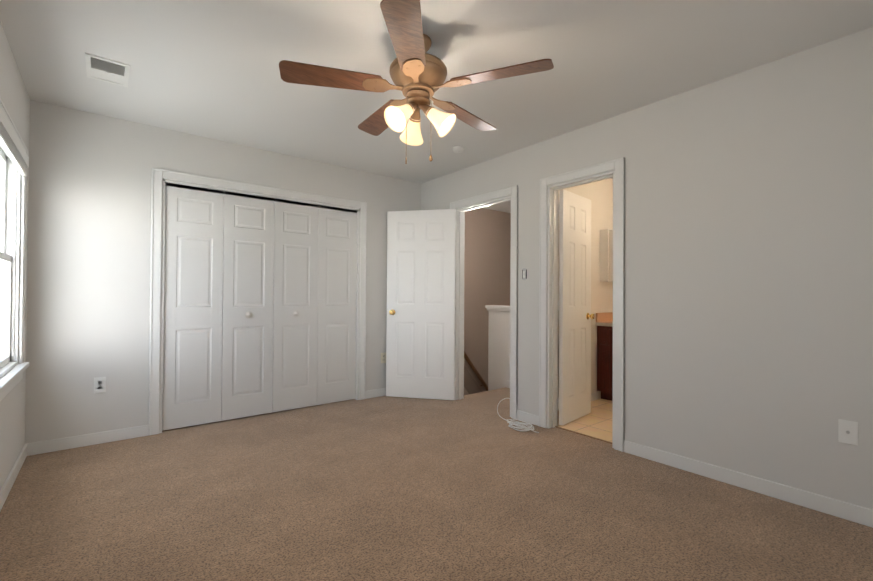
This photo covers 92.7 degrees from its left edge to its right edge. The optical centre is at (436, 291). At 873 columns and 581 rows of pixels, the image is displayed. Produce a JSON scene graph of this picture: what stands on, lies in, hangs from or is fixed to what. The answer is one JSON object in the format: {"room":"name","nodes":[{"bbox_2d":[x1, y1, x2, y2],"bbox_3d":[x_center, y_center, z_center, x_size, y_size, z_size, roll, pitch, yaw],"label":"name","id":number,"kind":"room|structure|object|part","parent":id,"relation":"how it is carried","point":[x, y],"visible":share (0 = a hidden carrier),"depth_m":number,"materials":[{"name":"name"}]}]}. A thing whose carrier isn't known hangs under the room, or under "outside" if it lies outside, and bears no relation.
{"room":"empty bedroom","nodes":[
{"label":"empty bedroom","id":0,"kind":"room"},
{"bbox_2d":[0,22,29,489],"bbox_3d":[-1.495,-0.108,1.124,0.115,2.440,4.555,1,-1,-39],"label":"wall","id":1,"kind":"structure","parent":0,"point":[14,97],"depth_m":2.43,"materials":[{"name":"white paint"}]},
{"bbox_2d":[0,444,26,510],"bbox_3d":[-1.416,1.069,1.108,0.013,0.085,4.440,1,-1,-39],"label":"baseboard","id":2,"kind":"structure","parent":1,"relation":"attached to","point":[11,479],"depth_m":2.39,"materials":[{"name":"white wood"}]},
{"bbox_2d":[0,98,28,401],"bbox_3d":[-2.270,-0.182,2.131,0.157,1.463,1.275,1,-1,-39],"label":"window","id":3,"kind":"structure","parent":1,"relation":"in","point":[10,189],"depth_m":2.54,"materials":[{"name":"white"}]},
{"bbox_2d":[0,106,28,175],"bbox_3d":[-2.223,-0.441,2.173,0.044,0.800,1.094,1,-1,-39],"label":"mini blind","id":4,"kind":"object","parent":3,"relation":"attached to","point":[12,146],"visible":1,"depth_m":2.19,"materials":[{"name":"white plastic"}]},
{"bbox_2d":[25,100,420,443],"bbox_3d":[-1.485,-0.081,3.973,3.455,2.440,0.115,1,-1,-39],"label":"wall","id":5,"kind":"structure","parent":0,"point":[89,253],"depth_m":3.12,"materials":[{"name":"white paint"}]},
{"bbox_2d":[94,377,105,392],"bbox_3d":[-2.492,0.692,3.086,0.070,0.115,0.008,1,-1,-39],"label":"electrical outlet","id":6,"kind":"object","parent":5,"relation":"attached to","point":[99,384],"visible":1,"depth_m":3.08,"materials":[{"name":"white plastic"}]},
{"bbox_2d":[162,183,223,430],"bbox_3d":[-2.039,0.119,3.503,0.428,2.000,0.034,1,-1,-39],"label":"closet door","id":7,"kind":"structure","parent":5,"relation":"in","point":[192,323],"depth_m":3.48,"materials":[{"name":"white wood"}]},
{"bbox_2d":[26,388,385,455],"bbox_3d":[-1.497,1.096,3.876,3.340,0.085,0.013,1,-1,-39],"label":"baseboard","id":8,"kind":"structure","parent":5,"relation":"attached to","point":[47,446],"depth_m":3.05,"materials":[{"name":"white wood"}]},
{"bbox_2d":[221,191,273,420],"bbox_3d":[-1.693,0.124,3.760,0.428,2.000,0.064,1,-1,-39],"label":"closet door","id":9,"kind":"structure","parent":5,"relation":"in","point":[247,307],"depth_m":3.75,"materials":[{"name":"white wood"}]},
{"bbox_3d":[-1.683,0.209,3.746,0.060,0.060,0.030,1,-1,-39],"label":"knob","id":10,"kind":"part","parent":9,"relation":"part of","materials":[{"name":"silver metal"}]},
{"bbox_2d":[148,168,366,435],"bbox_3d":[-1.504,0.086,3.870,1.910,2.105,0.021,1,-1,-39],"label":"trim","id":11,"kind":"structure","parent":5,"relation":"attached to","point":[158,175],"depth_m":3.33,"materials":[{"name":"white wood"}]},
{"bbox_2d":[272,199,317,411],"bbox_3d":[-1.356,0.128,4.029,0.428,2.000,0.064,1,-1,-39],"label":"closet door","id":12,"kind":"structure","parent":5,"relation":"in","point":[295,299],"depth_m":4.02,"materials":[{"name":"white wood"}]},
{"bbox_3d":[-1.346,0.213,4.015,0.060,0.060,0.030,1,-1,-39],"label":"knob","id":13,"kind":"part","parent":12,"relation":"part of","materials":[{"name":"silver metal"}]},
{"bbox_2d":[317,205,356,404],"bbox_3d":[-1.029,0.133,4.310,0.428,2.000,0.034,1,-1,-39],"label":"closet door","id":14,"kind":"structure","parent":5,"relation":"in","point":[337,297],"depth_m":4.29,"materials":[{"name":"white wood"}]},
{"bbox_2d":[381,352,385,362],"bbox_3d":[-0.584,0.733,4.608,0.070,0.115,0.008,1,-1,-39],"label":"electrical outlet","id":15,"kind":"object","parent":5,"relation":"attached to","point":[383,357],"visible":1,"depth_m":4.60,"materials":[{"name":"beige plastic"}]},
{"bbox_2d":[0,396,872,580],"bbox_3d":[-0.117,1.180,2.145,3.570,0.100,4.670,1,-1,-39],"label":"floor carpet","id":16,"kind":"object","parent":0,"point":[385,488],"visible":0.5,"depth_m":2.14,"materials":[{"name":"brown carpet"}]},
{"bbox_2d":[497,398,538,432],"bbox_3d":[0.687,1.050,3.555,0.184,0.199,0.427,1,-1,-16],"label":"cable coil","id":17,"kind":"object","parent":16,"relation":"on","point":[511,423],"visible":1,"depth_m":3.52,"materials":[{"name":"white plastic"}]},
{"bbox_2d":[0,0,872,212],"bbox_3d":[1.203,-1.339,3.537,7.315,0.100,5.180,1,-1,-39],"label":"ceiling","id":18,"kind":"structure","parent":0,"point":[207,68],"depth_m":2.33,"materials":[{"name":"white paint"}]},
{"bbox_2d":[85,52,129,87],"bbox_3d":[-1.959,-1.311,2.484,0.200,0.014,0.320,1,-1,-39],"label":"ceiling vent","id":19,"kind":"object","parent":18,"relation":"in","point":[106,70],"visible":1,"depth_m":2.47,"materials":[{"name":"white plastic"}]},
{"bbox_2d":[279,0,553,163],"bbox_3d":[-0.103,-0.981,2.209,1.314,0.656,1.293,1,-1,-39],"label":"ceiling fan","id":20,"kind":"object","parent":18,"relation":"hanging from","point":[418,73],"visible":1,"depth_m":2.08,"materials":[{"name":"brown wood"}]},
{"bbox_3d":[-0.519,-1.058,2.066,0.483,0.034,0.303,1,-1,-39],"label":"blade","id":21,"kind":"part","parent":20,"relation":"part of","materials":[{"name":"brown wood"}]},
{"bbox_3d":[-0.324,-1.053,2.543,0.178,0.034,0.496,1,-1,-39],"label":"blade","id":22,"kind":"part","parent":20,"relation":"part of","materials":[{"name":"brown wood"}]},
{"bbox_3d":[-0.122,-1.059,1.734,0.402,0.034,0.427,1,-1,-39],"label":"blade","id":23,"kind":"part","parent":20,"relation":"part of","materials":[{"name":"brown wood"}]},
{"bbox_3d":[0.178,-1.050,2.512,0.497,0.034,0.222,1,-1,-39],"label":"blade","id":24,"kind":"part","parent":20,"relation":"part of","materials":[{"name":"brown wood"}]},
{"bbox_3d":[0.313,-1.054,2.014,0.340,0.034,0.469,1,-1,-39],"label":"blade","id":25,"kind":"part","parent":20,"relation":"part of","materials":[{"name":"brown wood"}]},
{"bbox_2d":[452,146,463,152],"bbox_3d":[0.197,-1.274,3.750,0.108,0.038,0.108,1,-1,-39],"label":"smoke detector","id":26,"kind":"object","parent":18,"relation":"attached to","point":[458,149],"visible":1,"depth_m":3.72,"materials":[{"name":"white plastic"}]},
{"bbox_2d":[464,387,509,411],"bbox_3d":[0.816,1.283,4.473,0.795,0.250,0.897,1,-1,-39],"label":"floor","id":27,"kind":"structure","parent":0,"point":[492,398],"depth_m":4.51,"materials":[{"name":"carpet"}]},
{"bbox_2d":[464,208,510,394],"bbox_3d":[0.786,1.307,6.431,4.300,5.140,0.115,1,-1,-39],"label":"wall","id":28,"kind":"structure","parent":0,"point":[487,257],"depth_m":6.29,"materials":[{"name":"beige paint"}]},
{"bbox_2d":[464,365,481,393],"bbox_3d":[0.473,1.328,6.100,1.400,1.938,0.012,1,-1,-39],"label":"trim","id":29,"kind":"structure","parent":28,"relation":"attached to","point":[471,386],"depth_m":6.11,"materials":[{"name":"beige"}]},
{"bbox_2d":[464,351,487,390],"bbox_3d":[0.405,0.923,6.008,1.016,1.174,0.070,1,-1,-39],"label":"handrail","id":30,"kind":"object","parent":28,"relation":"attached to","point":[476,372],"visible":0.44,"depth_m":6.11,"materials":[{"name":"brown wood"}]},
{"bbox_2d":[488,311,509,390],"bbox_3d":[1.075,2.036,4.870,0.120,3.655,1.200,1,-1,-39],"label":"wall","id":31,"kind":"structure","parent":0,"point":[498,349],"depth_m":5.17,"materials":[{"name":"white paint"}]},
{"bbox_2d":[485,305,509,310],"bbox_3d":[1.076,0.206,4.899,0.180,0.065,1.230,1,-1,-39],"label":"trim","id":32,"kind":"structure","parent":31,"relation":"on","point":[497,308],"depth_m":5.18,"materials":[{"name":"white wood"}]},
{"bbox_2d":[557,398,612,441],"bbox_3d":[2.088,1.205,3.559,1.690,0.104,1.900,1,-1,-39],"label":"floor","id":33,"kind":"structure","parent":0,"point":[596,422],"depth_m":3.66,"materials":[{"name":"beige tile"}]},
{"bbox_2d":[596,312,612,400],"bbox_3d":[2.213,0.670,4.278,0.604,0.981,0.930,1,-1,-39],"label":"bathroom vanity","id":34,"kind":"object","parent":33,"relation":"on","point":[604,323],"visible":0.04,"depth_m":4.41,"materials":[{"name":"brown wood"}]},
{"bbox_2d":[558,178,612,398],"bbox_3d":[1.523,-0.058,4.400,1.780,2.440,0.110,1,-1,-39],"label":"wall","id":35,"kind":"structure","parent":0,"point":[599,194],"depth_m":4.49,"materials":[{"name":"white paint"}]},
{"bbox_2d":[557,392,597,410],"bbox_3d":[1.349,1.113,4.064,1.106,0.081,0.190,1,-1,-39],"label":"baseboard","id":36,"kind":"structure","parent":35,"relation":"attached to","point":[594,396],"depth_m":4.43,"materials":[{"name":"white wood"}]},
{"bbox_2d":[600,229,612,281],"bbox_3d":[1.973,-0.389,4.623,0.443,0.568,0.101,1,-1,-39],"label":"medicine cabinet mirror","id":37,"kind":"object","parent":35,"relation":"attached to","point":[606,255],"visible":0.5,"depth_m":4.48,"materials":[{"name":"beige mirror"}]},
{"bbox_2d":[421,27,872,509],"bbox_3d":[1.241,-0.071,3.235,0.115,2.440,4.440,1,-1,-39],"label":"wall","id":38,"kind":"structure","parent":0,"point":[748,330],"depth_m":2.44,"materials":[{"name":"white paint"}]},
{"bbox_2d":[386,209,456,399],"bbox_3d":[-0.168,0.133,4.484,0.762,2.015,0.151,0,-1,12],"label":"hall door","id":39,"kind":"structure","parent":38,"relation":"in","point":[420,337],"depth_m":4.46,"materials":[{"name":"white wood"}]},
{"bbox_2d":[450,185,517,418],"bbox_3d":[0.482,0.096,4.170,0.141,2.115,0.940,1,-1,-39],"label":"door frame","id":40,"kind":"structure","parent":38,"relation":"attached to","point":[459,298],"depth_m":4.12,"materials":[{"name":"white wood"}]},
{"bbox_2d":[522,268,526,279],"bbox_3d":[0.776,-0.156,3.708,0.022,0.104,0.052,1,-1,-39],"label":"light switch","id":41,"kind":"object","parent":38,"relation":"attached to","point":[524,273],"visible":1,"depth_m":3.70,"materials":[{"name":"white plastic"}]},
{"bbox_2d":[557,189,594,424],"bbox_3d":[1.256,0.134,3.760,0.151,2.015,0.562,0,-1,44],"label":"bathroom door","id":42,"kind":"structure","parent":38,"relation":"in","point":[576,316],"depth_m":3.71,"materials":[{"name":"white wood"}]},
{"bbox_3d":[1.436,0.229,3.877,0.058,0.060,0.060,0,-1,44],"label":"knob","id":43,"kind":"part","parent":42,"relation":"part of","materials":[{"name":"gold metal"}]},
{"bbox_2d":[539,157,624,451],"bbox_3d":[1.162,0.091,3.318,0.141,2.115,0.740,1,-1,-39],"label":"door frame","id":44,"kind":"structure","parent":38,"relation":"attached to","point":[617,165],"depth_m":3.50,"materials":[{"name":"white wood"}]},
{"bbox_2d":[555,426,611,443],"bbox_3d":[1.182,1.146,3.328,0.015,0.007,0.558,1,-1,-39],"label":"trim","id":45,"kind":"structure","parent":38,"relation":"attached to","point":[584,435],"depth_m":3.32,"materials":[{"name":"brown wood"}]},
{"bbox_2d":[518,410,872,527],"bbox_3d":[1.184,1.105,3.183,0.013,0.085,4.440,1,-1,-39],"label":"baseboard","id":46,"kind":"structure","parent":38,"relation":"attached to","point":[839,508],"depth_m":2.38,"materials":[{"name":"white wood"}]},
{"bbox_2d":[838,419,857,445],"bbox_3d":[2.062,0.705,2.088,0.016,0.115,0.070,1,-1,-39],"label":"outlet plate","id":47,"kind":"object","parent":38,"relation":"attached to","point":[847,432],"visible":1,"depth_m":2.09,"materials":[{"name":"white plastic"}]}
]}

